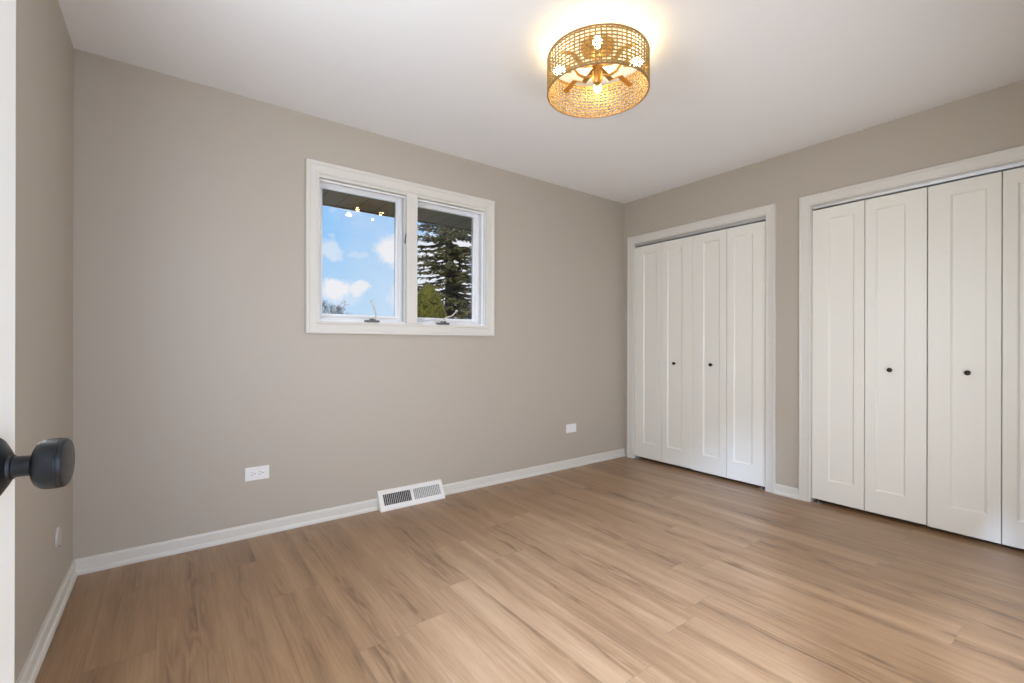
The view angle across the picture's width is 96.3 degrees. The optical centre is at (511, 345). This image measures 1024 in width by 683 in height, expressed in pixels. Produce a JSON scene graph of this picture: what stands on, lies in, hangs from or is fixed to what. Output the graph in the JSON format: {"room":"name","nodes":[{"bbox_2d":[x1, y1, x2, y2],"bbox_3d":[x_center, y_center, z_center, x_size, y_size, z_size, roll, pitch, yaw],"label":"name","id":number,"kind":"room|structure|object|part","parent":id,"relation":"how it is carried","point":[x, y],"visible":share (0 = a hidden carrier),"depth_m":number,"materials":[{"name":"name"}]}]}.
{"room":"empty bedroom","nodes":[
{"label":"empty bedroom","id":0,"kind":"room"},
{"bbox_2d":[14,0,73,682],"bbox_3d":[-1.208,-0.153,0.911,0.120,2.440,2.928,0,0,-37],"label":"wall","id":1,"kind":"structure","parent":0,"point":[44,47],"depth_m":1.61,"materials":[{"name":"beige paint"}]},
{"bbox_2d":[16,560,77,682],"bbox_3d":[-1.163,1.032,0.966,0.020,0.072,2.896,0,0,-37],"label":"baseboard","id":2,"kind":"structure","parent":1,"relation":"attached to","point":[30,670],"depth_m":1.64,"materials":[{"name":"white paint"}]},
{"bbox_2d":[55,527,60,548],"bbox_3d":[-1.819,0.774,1.839,0.007,0.084,0.084,0,0,-37],"label":"round wall plate","id":3,"kind":"object","parent":1,"relation":"attached to","point":[58,531],"visible":1,"depth_m":1.83,"materials":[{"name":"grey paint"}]},
{"bbox_2d":[73,49,660,558],"bbox_3d":[-0.297,-0.091,3.511,4.762,2.560,0.160,0,0,-37],"label":"wall","id":4,"kind":"structure","parent":0,"point":[196,365],"depth_m":2.59,"materials":[{"name":"beige paint"}]},
{"bbox_2d":[73,498,377,574],"bbox_3d":[-1.451,1.031,2.544,1.440,0.072,0.020,0,0,-37],"label":"baseboard","id":5,"kind":"structure","parent":4,"relation":"attached to","point":[85,565],"depth_m":2.44,"materials":[{"name":"white paint"}]},
{"bbox_2d":[245,465,268,481],"bbox_3d":[-1.428,0.718,2.568,0.119,0.074,0.008,0,0,-37],"label":"wall outlet","id":6,"kind":"object","parent":4,"relation":"attached to","point":[259,472],"visible":1,"depth_m":2.57,"materials":[{"name":"white plastic"}]},
{"bbox_2d":[250,471,255,476],"bbox_3d":[-1.442,0.718,2.555,0.029,0.033,0.003,0,0,-37],"label":"receptacle","id":7,"kind":"object","parent":6,"relation":"attached to","point":[252,473],"depth_m":2.55,"materials":[{"name":"grey plastic"}]},
{"bbox_2d":[258,469,263,475],"bbox_3d":[-1.411,0.718,2.579,0.029,0.033,0.003,0,0,-37],"label":"receptacle","id":8,"kind":"object","parent":6,"relation":"attached to","point":[260,471],"depth_m":2.58,"materials":[{"name":"grey plastic"}]},
{"bbox_2d":[322,189,471,229],"bbox_3d":[-0.831,-1.117,3.639,9.000,0.020,0.684,0,0,-37],"label":"soffit","id":9,"kind":"structure","parent":4,"relation":"attached to","point":[329,197],"depth_m":3.72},
{"bbox_2d":[322,203,470,230],"bbox_3d":[-1.043,-1.203,3.923,9.000,0.208,0.025,0,0,-37],"label":"roof fascia","id":10,"kind":"object","parent":9,"relation":"attached to","point":[322,203],"visible":0.11,"depth_m":3.88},
{"bbox_2d":[305,158,494,335],"bbox_3d":[-0.722,-0.587,3.173,1.350,1.035,0.185,0,0,-37],"label":"window","id":11,"kind":"structure","parent":4,"relation":"in","point":[407,196],"depth_m":3.12,"materials":[{"name":"white paint"}]},
{"bbox_3d":[-1.000,-0.592,3.023,0.564,0.871,0.044,0,0,-37],"label":"sash","id":12,"kind":"part","parent":11,"relation":"part of","materials":[{"name":"white plastic"}]},
{"bbox_3d":[-0.895,-0.223,2.955,0.030,0.133,0.049,0,0,35],"label":"crank handle","id":13,"kind":"part","parent":11,"relation":"part of","materials":[{"name":"grey metal"}]},
{"bbox_3d":[-0.498,-0.591,3.396,0.563,0.871,0.044,0,0,-37],"label":"sash","id":14,"kind":"part","parent":11,"relation":"part of","materials":[{"name":"white plastic"}]},
{"bbox_3d":[-0.448,-0.206,3.284,0.123,0.097,0.024,0,0,-30],"label":"crank handle","id":15,"kind":"part","parent":11,"relation":"part of","materials":[{"name":"grey metal"}]},
{"bbox_2d":[377,479,444,511],"bbox_3d":[-0.672,1.010,3.087,0.460,0.116,0.076,0,0,-37],"label":"air vent","id":16,"kind":"object","parent":4,"relation":"in","point":[429,491],"visible":1,"depth_m":3.07,"materials":[{"name":"white metal"}]},
{"bbox_2d":[383,490,411,505],"bbox_3d":[-0.756,1.006,3.022,0.192,0.066,0.043,0,0,-37],"label":"grille","id":17,"kind":"object","parent":16,"relation":"attached to","point":[403,498],"depth_m":3.02,"materials":[{"name":"white metal"}]},
{"bbox_2d":[413,484,440,498],"bbox_3d":[-0.583,1.006,3.150,0.198,0.066,0.043,0,0,-37],"label":"grille","id":18,"kind":"object","parent":16,"relation":"attached to","point":[427,491],"depth_m":3.15,"materials":[{"name":"white metal"}]},
{"bbox_2d":[443,448,624,494],"bbox_3d":[0.291,1.035,3.837,1.983,0.072,0.020,0,0,-37],"label":"baseboard","id":19,"kind":"structure","parent":4,"relation":"attached to","point":[485,481],"depth_m":3.71,"materials":[{"name":"white paint"}]},
{"bbox_2d":[566,423,575,432],"bbox_3d":[0.519,0.728,4.015,0.119,0.074,0.007,0,0,-37],"label":"wall outlet","id":20,"kind":"object","parent":4,"relation":"attached to","point":[570,428],"visible":1,"depth_m":4.01,"materials":[{"name":"white plastic"}]},
{"bbox_2d":[35,456,1023,682],"bbox_3d":[0.667,1.131,1.224,5.935,0.120,4.666,0,0,-37],"label":"floor","id":21,"kind":"structure","parent":0,"point":[624,569],"depth_m":1.95,"materials":[{"name":"brown wood"}]},
{"bbox_2d":[58,0,1023,203],"bbox_3d":[0.625,-1.444,1.288,5.935,0.150,4.826,0,0,-37],"label":"ceiling","id":22,"kind":"structure","parent":0,"point":[735,84],"depth_m":2.25,"materials":[{"name":"white paint"}]},
{"bbox_2d":[547,23,649,117],"bbox_3d":[0.391,-1.259,2.097,0.461,0.220,0.461,0,0,3],"label":"ceiling light","id":23,"kind":"object","parent":22,"relation":"attached to","point":[596,47],"visible":1,"depth_m":2.05,"materials":[{"name":"beige wicker"}]},
{"bbox_3d":[0.219,-1.274,2.129,0.059,0.038,0.038,0,0,10],"label":"bulb","id":24,"kind":"part","parent":23,"relation":"part of","materials":[{"name":"white glass"}]},
{"bbox_3d":[0.310,-1.256,2.112,0.127,0.065,0.029,0,0,10],"label":"arm","id":25,"kind":"part","parent":23,"relation":"part of","materials":[{"name":"gold metal"}]},
{"bbox_3d":[0.359,-1.274,1.925,0.038,0.038,0.059,0,0,10],"label":"bulb","id":26,"kind":"part","parent":23,"relation":"part of","materials":[{"name":"white glass"}]},
{"bbox_3d":[0.376,-1.256,2.016,0.029,0.065,0.127,0,0,10],"label":"arm","id":27,"kind":"part","parent":23,"relation":"part of","materials":[{"name":"gold metal"}]},
{"bbox_3d":[0.391,-1.270,2.097,0.048,0.158,0.048,0,0,-37],"label":"stem","id":28,"kind":"part","parent":23,"relation":"part of","materials":[{"name":"gold metal"}]},
{"bbox_3d":[0.423,-1.274,2.269,0.038,0.038,0.059,0,0,10],"label":"bulb","id":29,"kind":"part","parent":23,"relation":"part of","materials":[{"name":"white glass"}]},
{"bbox_3d":[0.472,-1.256,2.082,0.127,0.065,0.029,0,0,10],"label":"arm","id":30,"kind":"part","parent":23,"relation":"part of","materials":[{"name":"gold metal"}]},
{"bbox_2d":[624,80,1023,487],"bbox_3d":[2.003,-0.146,3.296,0.115,2.440,2.928,0,0,-37],"label":"wall","id":31,"kind":"structure","parent":0,"point":[990,121],"depth_m":3.21,"materials":[{"name":"beige paint"}]},
{"bbox_2d":[635,236,692,468],"bbox_3d":[1.347,0.062,4.107,0.056,1.967,0.595,0,0,-37],"label":"door","id":32,"kind":"structure","parent":31,"relation":"in","point":[663,270],"depth_m":4.08,"materials":[{"name":"white paint"}]},
{"bbox_3d":[1.265,0.062,4.233,0.033,1.967,0.296,0,0,-36],"label":"panel","id":33,"kind":"part","parent":32,"relation":"part of","materials":[{"name":"white paint"}]},
{"bbox_3d":[1.444,0.063,3.993,0.033,1.967,0.296,0,0,-37],"label":"panel","id":34,"kind":"part","parent":32,"relation":"part of","materials":[{"name":"white paint"}]},
{"bbox_2d":[635,217,765,246],"bbox_3d":[1.538,-0.941,3.876,0.034,0.022,1.192,0,0,-37],"label":"door track","id":35,"kind":"object","parent":31,"relation":"attached to","point":[761,218],"visible":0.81,"depth_m":3.79,"materials":[{"name":"grey metal"}]},
{"bbox_2d":[627,203,775,492],"bbox_3d":[1.552,0.024,3.888,0.131,2.099,1.340,0,0,-37],"label":"door frame","id":36,"kind":"structure","parent":31,"relation":"attached to","point":[768,211],"depth_m":3.37,"materials":[{"name":"white paint"}]},
{"bbox_2d":[692,221,765,486],"bbox_3d":[1.702,0.065,3.628,0.056,1.971,0.595,0,0,-37],"label":"door","id":37,"kind":"structure","parent":31,"relation":"in","point":[729,265],"depth_m":3.59,"materials":[{"name":"white paint"}]},
{"bbox_3d":[1.621,0.065,3.754,0.033,1.971,0.296,0,0,-36],"label":"panel","id":38,"kind":"part","parent":37,"relation":"part of","materials":[{"name":"white paint"}]},
{"bbox_3d":[1.799,0.065,3.514,0.033,1.971,0.296,0,0,-37],"label":"panel","id":39,"kind":"part","parent":37,"relation":"part of","materials":[{"name":"white paint"}]},
{"bbox_2d":[774,483,797,499],"bbox_3d":[1.948,1.038,3.252,0.020,0.072,0.156,0,0,-37],"label":"baseboard","id":40,"kind":"structure","parent":31,"relation":"attached to","point":[791,492],"depth_m":3.25,"materials":[{"name":"white paint"}]},
{"bbox_2d":[812,187,927,524],"bbox_3d":[2.238,0.064,2.906,0.057,1.967,0.594,0,0,-37],"label":"door","id":41,"kind":"structure","parent":31,"relation":"in","point":[870,256],"depth_m":2.87,"materials":[{"name":"white paint"}]},
{"bbox_3d":[2.157,0.064,3.031,0.033,1.967,0.295,0,0,-36],"label":"panel","id":42,"kind":"part","parent":41,"relation":"part of","materials":[{"name":"white paint"}]},
{"bbox_3d":[2.335,0.065,2.792,0.033,1.967,0.295,0,0,-38],"label":"panel","id":43,"kind":"part","parent":41,"relation":"part of","materials":[{"name":"white paint"}]},
{"bbox_2d":[798,145,1023,501],"bbox_3d":[2.445,0.026,2.687,0.131,2.099,1.341,0,0,-37],"label":"door frame","id":44,"kind":"structure","parent":31,"relation":"attached to","point":[1016,154],"depth_m":3.14,"materials":[{"name":"white paint"}]},
{"bbox_2d":[812,161,1023,209],"bbox_3d":[2.430,-0.940,2.675,0.034,0.022,1.193,0,0,-37],"label":"door track","id":45,"kind":"object","parent":31,"relation":"attached to","point":[1017,164],"visible":1,"depth_m":2.67,"materials":[{"name":"grey metal"}]},
{"bbox_2d":[927,167,1023,548],"bbox_3d":[2.595,0.067,2.426,0.057,1.971,0.594,0,0,-37],"label":"door","id":46,"kind":"structure","parent":31,"relation":"in","point":[975,470],"depth_m":2.50,"materials":[{"name":"white paint"}]},
{"bbox_3d":[2.691,0.067,2.312,0.033,1.971,0.295,0,0,-38],"label":"panel","id":47,"kind":"part","parent":46,"relation":"part of","materials":[{"name":"white paint"}]},
{"bbox_2d":[684,167,1020,237],"bbox_3d":[2.284,-0.145,3.504,0.585,2.440,2.928,0,0,-37],"label":"wall","id":48,"kind":"structure","parent":0,"point":[1020,167],"depth_m":3.26,"materials":[{"name":"grey paint"}]},
{"bbox_3d":[1.061,-0.148,0.698,5.935,2.440,0.120,0,0,-37],"label":"wall","id":49,"kind":"structure","parent":0,"visible":0},
{"bbox_2d":[0,0,74,682],"bbox_3d":[-0.398,0.053,0.194,0.156,2.008,0.756,0,0,-30],"label":"door","id":50,"kind":"structure","parent":49,"relation":"in","point":[51,463],"depth_m":0.51,"materials":[{"name":"white paint"}]},
{"bbox_3d":[-0.511,0.129,0.493,0.050,0.054,0.054,0,0,-30],"label":"knob","id":51,"kind":"part","parent":50,"relation":"part of","materials":[{"name":"black metal"}]},
{"label":"outside","id":52,"kind":"structure","parent":0,"visible":0},
{"bbox_3d":[-27.793,1.619,37.417,120.000,0.020,86.784,0,0,-37],"label":"ground","id":53,"kind":"structure","parent":52,"visible":0},
{"bbox_2d":[322,298,351,314],"bbox_3d":[-9.721,-0.436,23.901,2.651,4.173,2.601,0,0,-1],"label":"bare tree","id":54,"kind":"object","parent":53,"relation":"on","point":[338,308],"visible":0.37,"depth_m":24.25,"materials":[{"name":"grey plant"}]},
{"bbox_2d":[417,284,447,318],"bbox_3d":[-1.643,0.235,8.993,1.064,2.863,1.090,0,0,-37],"label":"bush","id":55,"kind":"object","parent":53,"relation":"on","point":[429,305],"visible":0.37,"depth_m":8.79,"materials":[{"name":"green plant"}]},
{"bbox_2d":[417,222,470,318],"bbox_3d":[-2.195,-3.434,16.072,4.000,10.201,4.257,0,0,25],"label":"spruce tree","id":56,"kind":"object","parent":53,"relation":"on","point":[454,279],"visible":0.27,"depth_m":15.60,"materials":[{"name":"green plant"}]}
]}

